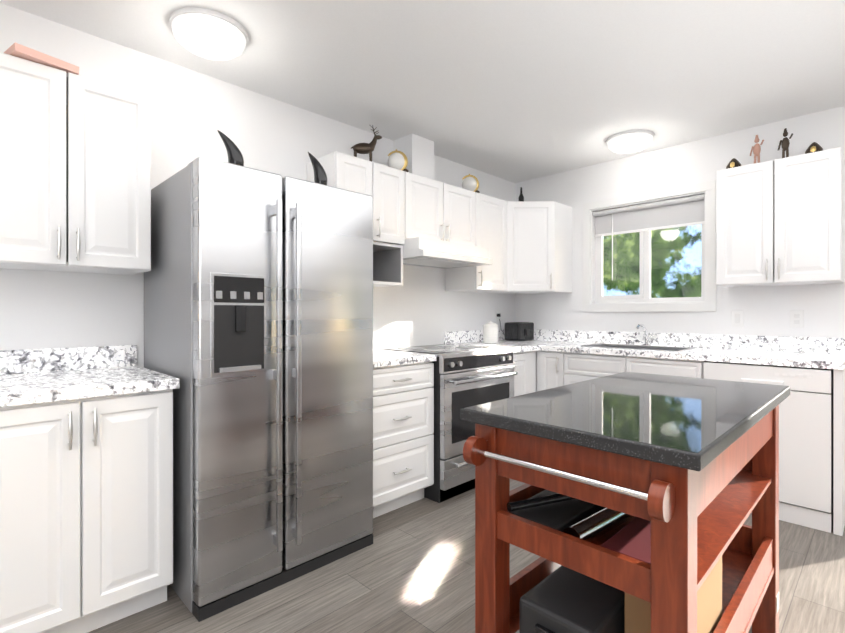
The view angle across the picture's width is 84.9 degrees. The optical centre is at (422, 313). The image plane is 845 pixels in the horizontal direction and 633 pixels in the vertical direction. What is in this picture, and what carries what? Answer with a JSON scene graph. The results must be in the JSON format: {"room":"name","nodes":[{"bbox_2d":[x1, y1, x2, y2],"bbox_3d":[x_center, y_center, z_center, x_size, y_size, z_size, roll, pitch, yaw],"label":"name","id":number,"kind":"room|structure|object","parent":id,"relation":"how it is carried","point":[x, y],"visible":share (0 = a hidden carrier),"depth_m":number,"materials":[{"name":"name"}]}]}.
{"room":"kitchen","nodes":[
{"label":"kitchen","id":0,"kind":"room"},
{"bbox_2d":[0,3,514,367],"bbox_3d":[-1.361,-0.064,2.295,6.800,2.470,0.350,0,0,-45],"label":"wall","id":1,"kind":"structure","parent":0,"point":[192,112],"depth_m":2.46,"materials":[{"name":"paint"}]},
{"bbox_2d":[0,52,150,274],"bbox_3d":[-1.517,-0.574,1.938,0.593,0.770,0.330,0,0,-45],"label":"upper cabinet","id":2,"kind":"object","parent":1,"relation":"attached to","point":[75,172],"visible":1,"depth_m":1.82,"materials":[{"name":"white wood"}]},
{"bbox_2d":[4,43,78,74],"bbox_3d":[-1.506,-0.974,1.814,0.185,0.028,0.200,0,0,33],"label":"decorative board","id":3,"kind":"object","parent":2,"relation":"on","point":[21,51],"visible":0.5,"depth_m":1.75,"materials":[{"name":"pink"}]},
{"bbox_2d":[307,151,404,286],"bbox_3d":[-0.413,-0.575,3.008,0.550,0.770,0.370,0,0,-45],"label":"upper cabinet","id":4,"kind":"object","parent":1,"relation":"attached to","point":[383,185],"visible":0.44,"depth_m":2.97,"materials":[{"name":"white wood"}]},
{"bbox_2d":[351,125,381,160],"bbox_3d":[-0.369,-1.095,3.030,0.148,0.268,0.148,0,0,-45],"label":"deer","id":5,"kind":"object","parent":4,"relation":"on","point":[363,148],"visible":0.92,"depth_m":3.01},
{"bbox_2d":[388,149,407,171],"bbox_3d":[-0.180,-1.054,3.221,0.126,0.185,0.126,0,0,-45],"label":"decorative ornament","id":6,"kind":"object","parent":4,"relation":"on","point":[397,159],"visible":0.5,"depth_m":3.18,"materials":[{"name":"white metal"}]},
{"bbox_2d":[405,172,475,245],"bbox_3d":[0.051,-0.733,3.470,0.756,0.455,0.370,0,0,-45],"label":"upper cabinet","id":7,"kind":"object","parent":1,"relation":"attached to","point":[437,210],"visible":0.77,"depth_m":3.33,"materials":[{"name":"white wood"}]},
{"bbox_2d":[403,237,492,268],"bbox_3d":[0.096,-0.437,3.425,0.752,0.130,0.498,0,0,-45],"label":"range hood","id":8,"kind":"object","parent":7,"relation":"attached to","point":[425,252],"visible":0.71,"depth_m":3.23,"materials":[{"name":"white painted metal"}]},
{"bbox_2d":[445,192,506,292],"bbox_3d":[0.472,-0.576,3.889,0.428,0.770,0.370,0,0,-45],"label":"upper cabinet","id":9,"kind":"object","parent":1,"relation":"attached to","point":[491,223],"visible":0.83,"depth_m":3.78,"materials":[{"name":"white wood"}]},
{"bbox_2d":[462,174,479,192],"bbox_3d":[0.387,-1.054,3.785,0.126,0.185,0.126,0,0,-45],"label":"decorative ornament","id":10,"kind":"object","parent":9,"relation":"on","point":[470,182],"visible":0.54,"depth_m":3.75,"materials":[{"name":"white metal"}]},
{"bbox_2d":[495,309,499,320],"bbox_3d":[0.720,0.012,4.379,0.070,0.115,0.030,0,0,-45],"label":"electrical outlet plate","id":11,"kind":"object","parent":1,"relation":"attached to","point":[497,311],"depth_m":4.37,"materials":[{"name":"white plastic"}]},
{"bbox_2d":[479,201,571,293],"bbox_3d":[0.927,-0.576,4.165,0.614,0.770,0.621,0,0,-45],"label":"upper cabinet","id":12,"kind":"object","parent":1,"relation":"attached to","point":[539,247],"visible":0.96,"depth_m":3.93,"materials":[{"name":"white wood"}]},
{"bbox_2d":[518,187,523,200],"bbox_3d":[0.875,-1.040,4.088,0.047,0.156,0.048,0,0,-45],"label":"decorative bottle","id":13,"kind":"object","parent":12,"relation":"on","point":[521,197],"visible":0.62,"depth_m":4.07,"materials":[{"name":"black glass"}]},
{"bbox_2d":[0,0,844,182],"bbox_3d":[0.455,-1.348,0.469,6.800,0.100,5.500,0,0,-45],"label":"ceiling","id":14,"kind":"structure","parent":0,"point":[515,91],"depth_m":2.40,"materials":[{"name":"paint"}]},
{"bbox_2d":[169,7,247,59],"bbox_3d":[-0.976,-1.253,2.120,0.330,0.092,0.330,0,0,-45],"label":"ceiling light","id":15,"kind":"object","parent":14,"relation":"attached to","point":[208,34],"visible":0.98,"depth_m":2.04,"materials":[{"name":"white"}]},
{"bbox_2d":[606,130,654,152],"bbox_3d":[1.538,-1.254,3.421,0.330,0.092,0.330,0,0,-45],"label":"ceiling light","id":16,"kind":"object","parent":14,"relation":"attached to","point":[630,141],"visible":1,"depth_m":3.33,"materials":[{"name":"white glass"}]},
{"bbox_2d":[88,479,844,632],"bbox_3d":[0.455,1.222,0.471,6.800,0.100,5.500,0,0,-45],"label":"floor","id":17,"kind":"structure","parent":0,"point":[411,569],"depth_m":1.96,"materials":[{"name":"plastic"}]},
{"bbox_2d":[0,389,172,632],"bbox_3d":[-1.411,0.734,1.833,0.593,0.876,0.630,0,0,-45],"label":"base cabinet","id":18,"kind":"object","parent":17,"relation":"on","point":[86,515],"visible":0.94,"depth_m":1.61,"materials":[{"name":"white wood"}]},
{"bbox_2d":[0,345,179,406],"bbox_3d":[-1.723,0.224,1.511,1.520,0.140,0.648,0,0,-45],"label":"countertop","id":19,"kind":"structure","parent":18,"relation":"on","point":[31,376],"depth_m":1.90,"materials":[{"name":"white stone"}]},
{"bbox_2d":[144,156,372,621],"bbox_3d":[-0.793,0.281,2.294,0.853,1.780,0.793,0,0,-45],"label":"fridge","id":20,"kind":"object","parent":17,"relation":"on","point":[258,313],"visible":0.96,"depth_m":1.94,"materials":[{"name":"grey metal"}]},
{"bbox_2d":[217,130,243,165],"bbox_3d":[-0.831,-0.702,2.009,0.103,0.183,0.064,0,0,-45],"label":"decorative piece","id":21,"kind":"object","parent":20,"relation":"on","point":[235,155],"visible":0.73,"depth_m":2.00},
{"bbox_2d":[308,152,326,184],"bbox_3d":[-0.522,-0.712,2.322,0.082,0.203,0.075,0,0,-45],"label":"decorative piece","id":22,"kind":"object","parent":20,"relation":"on","point":[320,176],"visible":0.69,"depth_m":2.30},
{"bbox_2d":[373,362,433,517],"bbox_3d":[-0.338,0.733,2.872,0.578,0.875,0.670,0,0,-45],"label":"base cabinet","id":23,"kind":"object","parent":17,"relation":"on","point":[403,435],"visible":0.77,"depth_m":2.69,"materials":[{"name":"white wood"}]},
{"bbox_2d":[373,349,436,367],"bbox_3d":[-0.347,0.223,2.880,0.586,0.140,0.648,0,0,-45],"label":"countertop","id":24,"kind":"structure","parent":23,"relation":"on","point":[382,358],"depth_m":2.73,"materials":[{"name":"white stone"}]},
{"bbox_2d":[378,344,517,502],"bbox_3d":[0.184,0.709,3.309,0.770,0.922,0.733,0,0,-45],"label":"range","id":25,"kind":"object","parent":17,"relation":"on","point":[465,376],"visible":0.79,"depth_m":2.94,"materials":[{"name":"silver metal"}]},
{"bbox_2d":[513,350,536,396],"bbox_3d":[0.791,0.732,3.995,1.048,0.875,0.670,0,0,-45],"label":"base cabinet","id":26,"kind":"object","parent":17,"relation":"on","point":[525,368],"visible":0.1,"depth_m":3.59,"materials":[{"name":"white wood"}]},
{"bbox_2d":[444,324,844,369],"bbox_3d":[1.423,0.251,3.357,1.052,0.344,2.468,0,0,-45],"label":"countertop","id":27,"kind":"structure","parent":26,"relation":"on","point":[817,352],"depth_m":3.30,"materials":[{"name":"white stone"}]},
{"bbox_2d":[483,321,497,342],"bbox_3d":[0.584,0.155,3.956,0.132,0.192,0.132,0,0,-45],"label":"canister","id":28,"kind":"object","parent":27,"relation":"on","point":[490,331],"visible":1,"depth_m":3.90,"materials":[{"name":"white ceramic"}]},
{"bbox_2d":[499,319,533,340],"bbox_3d":[0.887,0.150,4.346,0.260,0.201,0.258,0,0,-45],"label":"toaster","id":29,"kind":"object","parent":27,"relation":"on","point":[518,331],"visible":0.98,"depth_m":4.24,"materials":[{"name":"black"}]},
{"bbox_2d":[537,350,564,391],"bbox_3d":[1.205,0.732,3.845,0.670,0.875,0.246,0,0,-45],"label":"base cabinet","id":30,"kind":"object","parent":17,"relation":"on","point":[550,370],"visible":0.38,"depth_m":3.63,"materials":[{"name":"white wood"}]},
{"bbox_2d":[460,372,789,632],"bbox_3d":[0.708,0.718,1.473,1.207,0.907,0.595,0,0,-45],"label":"island cart","id":31,"kind":"object","parent":17,"relation":"on","point":[655,490],"visible":1,"depth_m":1.21,"materials":[{"name":"brown wood"}]},
{"bbox_2d":[625,556,721,632],"bbox_3d":[0.664,0.754,1.211,0.300,0.294,0.145,0,0,-45],"label":"paper bag","id":32,"kind":"object","parent":31,"relation":"in","point":[709,609],"visible":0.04,"depth_m":1.15,"materials":[{"name":"brown paper"}]},
{"bbox_3d":[0.484,0.884,1.317,0.485,0.034,0.240,0,0,-45],"label":"kitchen island","id":33,"kind":"object","parent":31,"relation":"attached to","visible":0},
{"bbox_2d":[519,566,624,632],"bbox_3d":[0.470,0.808,1.296,0.434,0.113,0.210,0,0,-45],"label":"tool case","id":34,"kind":"object","parent":33,"relation":"on","point":[561,599],"visible":0.56,"depth_m":1.20,"materials":[{"name":"black plastic"}]},
{"bbox_2d":[564,352,703,384],"bbox_3d":[1.624,0.732,3.424,0.670,0.875,0.938,0,0,-45],"label":"base cabinet","id":35,"kind":"object","parent":17,"relation":"on","point":[578,367],"visible":0.23,"depth_m":3.25,"materials":[{"name":"white wood"}]},
{"bbox_2d":[703,361,833,532],"bbox_3d":[2.174,0.734,2.876,0.650,0.872,0.602,0,0,-45],"label":"dishwasher","id":36,"kind":"object","parent":17,"relation":"on","point":[806,452],"visible":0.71,"depth_m":2.54,"materials":[{"name":"white"}]},
{"bbox_2d":[833,369,844,535],"bbox_3d":[2.417,0.733,2.659,0.628,0.875,0.036,0,0,-45],"label":"base cabinet","id":37,"kind":"object","parent":17,"relation":"on","point":[838,451],"visible":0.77,"depth_m":2.44,"materials":[{"name":"white wood"}]},
{"bbox_2d":[515,106,844,337],"bbox_3d":[2.812,-0.065,2.815,0.150,2.470,5.200,0,0,-45],"label":"wall","id":38,"kind":"structure","parent":0,"point":[766,309],"depth_m":3.48,"materials":[{"name":"paint"}]},
{"bbox_2d":[583,180,715,311],"bbox_3d":[1.823,-0.496,3.769,0.126,0.960,1.020,0,0,-45],"label":"window unit","id":39,"kind":"structure","parent":38,"relation":"in","point":[644,217],"depth_m":3.75,"materials":[{"name":"white"}]},
{"bbox_2d":[731,310,743,326],"bbox_3d":[2.238,0.035,3.280,0.009,0.116,0.072,0,0,-45],"label":"electrical outlet plate","id":40,"kind":"object","parent":38,"relation":"attached to","point":[737,316],"depth_m":3.28,"materials":[{"name":"white plastic"}]},
{"bbox_2d":[716,147,844,286],"bbox_3d":[2.284,-0.575,2.969,0.370,0.770,0.625,0,0,-45],"label":"upper cabinet","id":41,"kind":"object","parent":38,"relation":"attached to","point":[781,221],"visible":1,"depth_m":2.84,"materials":[{"name":"white wood"}]},
{"bbox_2d":[726,158,740,168],"bbox_3d":[2.127,-1.012,3.155,0.095,0.102,0.096,0,0,-45],"label":"dome","id":42,"kind":"object","parent":41,"relation":"on","point":[733,162],"visible":0.56,"depth_m":3.13,"materials":[{"name":"brown metal"}]},
{"bbox_2d":[749,135,763,162],"bbox_3d":[2.220,-1.073,3.062,0.056,0.225,0.081,0,0,-45],"label":"statuette","id":43,"kind":"object","parent":41,"relation":"on","point":[756,148],"visible":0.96,"depth_m":3.06,"materials":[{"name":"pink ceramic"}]},
{"bbox_2d":[778,128,792,157],"bbox_3d":[2.326,-1.073,2.956,0.056,0.225,0.081,0,0,-45],"label":"statuette","id":44,"kind":"object","parent":41,"relation":"on","point":[784,144],"visible":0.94,"depth_m":2.95,"materials":[{"name":"brown metal"}]},
{"bbox_2d":[805,142,822,153],"bbox_3d":[2.423,-1.012,2.857,0.095,0.102,0.096,0,0,-45],"label":"dome","id":45,"kind":"object","parent":41,"relation":"on","point":[814,147],"visible":0.56,"depth_m":2.83,"materials":[{"name":"brown metal"}]},
{"bbox_2d":[790,310,803,327],"bbox_3d":[2.470,0.035,3.046,0.008,0.116,0.072,0,0,-45],"label":"electrical outlet plate","id":46,"kind":"object","parent":38,"relation":"attached to","point":[796,318],"depth_m":3.04,"materials":[{"name":"white plastic"}]},
{"label":"outside","id":47,"kind":"structure","parent":0,"visible":0},
{"bbox_2d":[603,224,700,297],"bbox_3d":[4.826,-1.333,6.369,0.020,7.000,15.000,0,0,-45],"label":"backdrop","id":48,"kind":"structure","parent":47,"point":[669,273],"depth_m":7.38,"materials":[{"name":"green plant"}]}
]}

